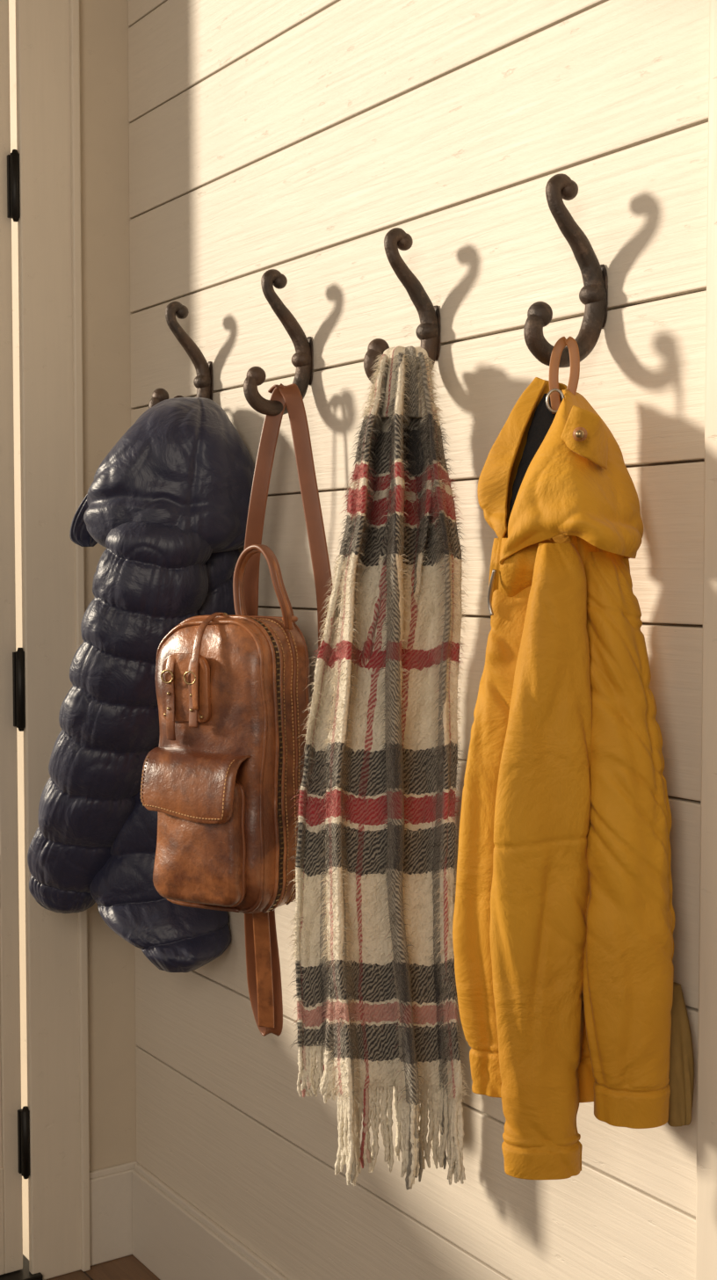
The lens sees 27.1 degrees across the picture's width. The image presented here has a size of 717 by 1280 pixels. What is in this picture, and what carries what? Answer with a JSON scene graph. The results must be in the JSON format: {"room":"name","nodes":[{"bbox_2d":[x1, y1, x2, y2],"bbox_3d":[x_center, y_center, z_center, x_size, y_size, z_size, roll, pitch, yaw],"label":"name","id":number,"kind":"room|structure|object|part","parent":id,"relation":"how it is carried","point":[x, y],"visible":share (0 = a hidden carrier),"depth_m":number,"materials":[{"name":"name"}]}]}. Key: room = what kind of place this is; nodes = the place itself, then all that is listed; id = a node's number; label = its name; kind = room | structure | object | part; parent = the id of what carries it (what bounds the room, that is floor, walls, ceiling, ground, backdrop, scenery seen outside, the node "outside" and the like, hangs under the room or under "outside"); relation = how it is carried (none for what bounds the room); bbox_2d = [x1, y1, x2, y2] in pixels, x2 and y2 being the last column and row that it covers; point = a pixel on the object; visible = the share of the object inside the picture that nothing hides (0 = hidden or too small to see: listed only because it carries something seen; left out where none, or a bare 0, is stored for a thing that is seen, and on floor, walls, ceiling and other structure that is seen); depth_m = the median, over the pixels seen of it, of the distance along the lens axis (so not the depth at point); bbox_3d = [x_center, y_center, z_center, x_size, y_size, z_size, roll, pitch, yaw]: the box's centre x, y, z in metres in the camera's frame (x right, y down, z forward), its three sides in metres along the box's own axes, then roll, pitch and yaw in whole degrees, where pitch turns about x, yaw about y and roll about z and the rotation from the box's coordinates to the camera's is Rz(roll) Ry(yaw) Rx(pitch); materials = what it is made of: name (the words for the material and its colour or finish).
{"room":"mudroom","nodes":[
{"label":"mudroom","id":0,"kind":"room"},
{"bbox_2d":[8,0,137,1259],"bbox_3d":[-1.772,-0.152,2.002,3.260,2.750,0.120,-2,3,-33],"label":"wall","id":1,"kind":"structure","parent":0,"point":[104,26],"depth_m":2.77,"materials":[{"name":"beige paint"}]},
{"bbox_2d":[0,0,30,1274],"bbox_3d":[-1.251,-0.101,2.286,1.529,2.580,0.047,-2,3,-33],"label":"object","id":2,"kind":"structure","parent":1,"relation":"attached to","point":[10,1180],"depth_m":2.71,"materials":[{"name":"paint"}]},
{"bbox_2d":[0,1020,1,1167],"bbox_3d":[-1.256,0.748,2.338,1.433,0.500,0.014,-2,3,-33],"label":"door","id":3,"kind":"structure","parent":2,"relation":"attached to","point":[0,1021],"depth_m":2.73,"materials":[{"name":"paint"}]},
{"bbox_2d":[7,154,12,218],"bbox_3d":[-0.622,-0.811,2.664,0.012,0.110,0.010,-2,3,-33],"label":"hinge leaf","id":4,"kind":"object","parent":2,"relation":"attached to","point":[8,156],"depth_m":2.66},
{"bbox_2d":[12,651,16,727],"bbox_3d":[-0.622,0.089,2.708,0.012,0.136,0.010,-2,3,-33],"label":"hinge leaf","id":5,"kind":"object","parent":2,"relation":"attached to","point":[14,652],"depth_m":2.70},
{"bbox_3d":[-0.613,-0.810,2.657,0.017,0.126,0.017,-2,3,-33],"label":"hinge","id":6,"kind":"part","parent":2,"relation":"part of","materials":[{"name":"black metal"}]},
{"bbox_2d":[17,1108,22,1173],"bbox_3d":[-0.622,0.925,2.748,0.012,0.118,0.010,-2,3,-33],"label":"hinge leaf","id":7,"kind":"object","parent":2,"relation":"attached to","point":[18,1110],"depth_m":2.74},
{"bbox_3d":[-0.613,0.090,2.701,0.017,0.152,0.017,-2,3,-33],"label":"hinge","id":8,"kind":"part","parent":2,"relation":"part of","materials":[{"name":"black metal"}]},
{"bbox_3d":[-0.613,0.925,2.741,0.017,0.134,0.017,-2,3,-33],"label":"hinge","id":9,"kind":"part","parent":2,"relation":"part of","materials":[{"name":"black metal"}]},
{"bbox_2d":[15,0,90,1279],"bbox_3d":[-1.242,-0.140,2.265,1.753,2.700,0.028,-2,3,-33],"label":"trim","id":10,"kind":"structure","parent":1,"relation":"attached to","point":[47,62],"depth_m":2.71,"materials":[{"name":"paint"}]},
{"bbox_2d":[89,1161,137,1265],"bbox_3d":[-0.471,1.095,2.845,0.107,0.178,0.014,-2,3,-33],"label":"baseboard","id":11,"kind":"structure","parent":1,"relation":"attached to","point":[111,1193],"depth_m":2.84,"materials":[{"name":"paint"}]},
{"bbox_2d":[45,1254,159,1279],"bbox_3d":[-0.862,1.313,0.696,3.260,0.050,3.420,-2,3,-33],"label":"floor","id":12,"kind":"structure","parent":0,"point":[126,1268],"depth_m":2.79,"materials":[{"name":"brown wood"}]},
{"bbox_2d":[0,1254,43,1279],"bbox_3d":[-1.264,1.197,2.380,1.542,0.018,0.140,-2,3,-33],"label":"threshold","id":13,"kind":"object","parent":12,"relation":"on","point":[24,1274],"visible":0.41,"depth_m":2.75,"materials":[{"name":"black metal"}]},
{"bbox_2d":[127,0,710,1279],"bbox_3d":[0.511,-0.126,1.463,0.048,2.750,3.300,-2,3,-33],"label":"wall","id":14,"kind":"structure","parent":0,"point":[697,461],"depth_m":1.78,"materials":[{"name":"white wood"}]},
{"bbox_2d":[148,301,212,408],"bbox_3d":[-0.299,-0.458,2.501,0.116,0.218,0.033,-2,3,-33],"label":"coat hook","id":15,"kind":"object","parent":14,"relation":"attached to","point":[203,381],"visible":0.73,"depth_m":2.50,"materials":[{"name":"metal"}]},
{"bbox_2d":[27,395,254,972],"bbox_3d":[-0.378,0.071,2.497,0.271,0.961,0.414,-2,3,-33],"label":"puffer jacket","id":16,"kind":"object","parent":15,"relation":"hanging from","point":[168,504],"visible":0.88,"depth_m":2.39,"materials":[{"name":"blue fabric"}]},
{"bbox_2d":[83,397,254,552],"bbox_3d":[-0.312,-0.268,2.411,0.239,0.258,0.224,-2,3,-33],"label":"hood","id":17,"kind":"object","parent":16,"relation":"attached to","point":[179,479],"depth_m":2.34,"materials":[{"name":"blue fabric"}]},
{"bbox_3d":[-0.330,-0.405,2.483,0.029,0.028,0.029,-2,3,-33],"label":"curl knob","id":18,"kind":"part","parent":15,"relation":"part of","materials":[{"name":"metal"}]},
{"bbox_3d":[-0.296,-0.550,2.499,0.023,0.022,0.023,-2,3,-33],"label":"curl knob","id":19,"kind":"part","parent":15,"relation":"part of","materials":[{"name":"metal"}]},
{"bbox_3d":[-0.253,-0.438,2.535,0.004,0.072,0.022,-2,3,-33],"label":"wall plate","id":20,"kind":"part","parent":15,"relation":"part of","materials":[{"name":"metal"}]},
{"bbox_2d":[131,1163,289,1279],"bbox_3d":[-0.026,1.123,2.256,0.016,0.178,1.459,-2,3,-33],"label":"baseboard","id":21,"kind":"structure","parent":14,"relation":"attached to","point":[172,1238],"depth_m":2.69,"materials":[{"name":"paint"}]},
{"bbox_2d":[243,269,312,415],"bbox_3d":[-0.121,-0.445,2.232,0.116,0.218,0.033,-2,3,-33],"label":"coat hook","id":22,"kind":"object","parent":14,"relation":"attached to","point":[302,359],"visible":0.98,"depth_m":2.23,"materials":[{"name":"metal"}]},
{"bbox_2d":[140,383,333,1036],"bbox_3d":[-0.188,0.119,2.210,0.245,1.003,0.220,2,4,38],"label":"leather backpack","id":23,"kind":"object","parent":22,"relation":"hanging from","point":[221,781],"visible":0.95,"depth_m":2.16,"materials":[{"name":"brown leather"}]},
{"bbox_3d":[-0.218,0.030,2.177,0.012,0.140,0.071,2,3,35],"label":"zipper pull","id":24,"kind":"part","parent":23,"relation":"part of","materials":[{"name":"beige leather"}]},
{"bbox_3d":[-0.144,-0.079,2.187,0.104,0.124,0.039,2,3,34],"label":"carry handle","id":25,"kind":"part","parent":23,"relation":"part of","materials":[{"name":"leather"}]},
{"bbox_3d":[-0.152,-0.392,2.214,0.029,0.028,0.029,-2,3,-33],"label":"curl knob","id":26,"kind":"part","parent":22,"relation":"part of","materials":[{"name":"metal"}]},
{"bbox_3d":[-0.118,-0.537,2.230,0.023,0.022,0.023,-2,3,-33],"label":"curl knob","id":27,"kind":"part","parent":22,"relation":"part of","materials":[{"name":"metal"}]},
{"bbox_3d":[-0.075,-0.425,2.266,0.004,0.072,0.022,-2,3,-33],"label":"wall plate","id":28,"kind":"part","parent":22,"relation":"part of","materials":[{"name":"metal"}]},
{"bbox_2d":[363,227,440,384],"bbox_3d":[0.057,-0.432,1.963,0.117,0.218,0.033,-2,3,-33],"label":"coat hook","id":29,"kind":"object","parent":14,"relation":"attached to","point":[428,331],"visible":0.77,"depth_m":1.96,"materials":[{"name":"metal"}]},
{"bbox_2d":[286,345,469,1189],"bbox_3d":[0.026,0.163,1.951,0.163,1.083,0.262,-2,3,-37],"label":"scarf","id":30,"kind":"object","parent":29,"relation":"hanging from","point":[376,989],"visible":1,"depth_m":1.93,"materials":[{"name":"fabric"}]},
{"bbox_3d":[0.026,-0.379,1.945,0.029,0.028,0.029,-2,3,-33],"label":"curl knob","id":31,"kind":"part","parent":29,"relation":"part of","materials":[{"name":"metal"}]},
{"bbox_3d":[0.060,-0.524,1.961,0.023,0.022,0.023,-2,3,-33],"label":"curl knob","id":32,"kind":"part","parent":29,"relation":"part of","materials":[{"name":"metal"}]},
{"bbox_3d":[0.103,-0.412,1.997,0.004,0.072,0.022,-2,3,-33],"label":"wall plate","id":33,"kind":"part","parent":29,"relation":"part of","materials":[{"name":"metal"}]},
{"bbox_2d":[523,173,607,367],"bbox_3d":[0.236,-0.419,1.694,0.116,0.218,0.033,-2,3,-33],"label":"coat hook","id":34,"kind":"object","parent":14,"relation":"attached to","point":[593,294],"visible":0.98,"depth_m":1.69,"materials":[{"name":"metal"}]},
{"bbox_3d":[0.204,-0.366,1.676,0.029,0.028,0.029,-2,3,-33],"label":"curl knob","id":35,"kind":"part","parent":34,"relation":"part of","materials":[{"name":"metal"}]},
{"bbox_3d":[0.238,-0.511,1.692,0.023,0.022,0.023,-2,3,-33],"label":"curl knob","id":36,"kind":"part","parent":34,"relation":"part of","materials":[{"name":"metal"}]},
{"bbox_2d":[452,336,694,1179],"bbox_3d":[0.231,0.116,1.625,0.214,0.904,0.231,-2,3,-33],"label":"jacket","id":37,"kind":"object","parent":34,"relation":"hanging from","point":[563,923],"visible":1,"depth_m":1.57,"materials":[{"name":"yellow fabric"}]},
{"bbox_2d":[477,377,643,564],"bbox_3d":[0.225,-0.189,1.619,0.158,0.214,0.195,-2,3,-33],"label":"hood","id":38,"kind":"object","parent":37,"relation":"attached to","point":[556,485],"depth_m":1.58,"materials":[{"name":"yellow fabric"}]},
{"bbox_3d":[0.281,-0.399,1.728,0.004,0.072,0.022,-2,3,-33],"label":"wall plate","id":39,"kind":"part","parent":34,"relation":"part of","materials":[{"name":"metal"}]},
{"bbox_2d":[695,0,716,1279],"bbox_3d":[0.410,-0.129,1.530,0.022,2.750,0.130,-2,3,-33],"label":"trim","id":40,"kind":"structure","parent":14,"relation":"attached to","point":[706,1264],"depth_m":1.58,"materials":[{"name":"paint"}]}
]}

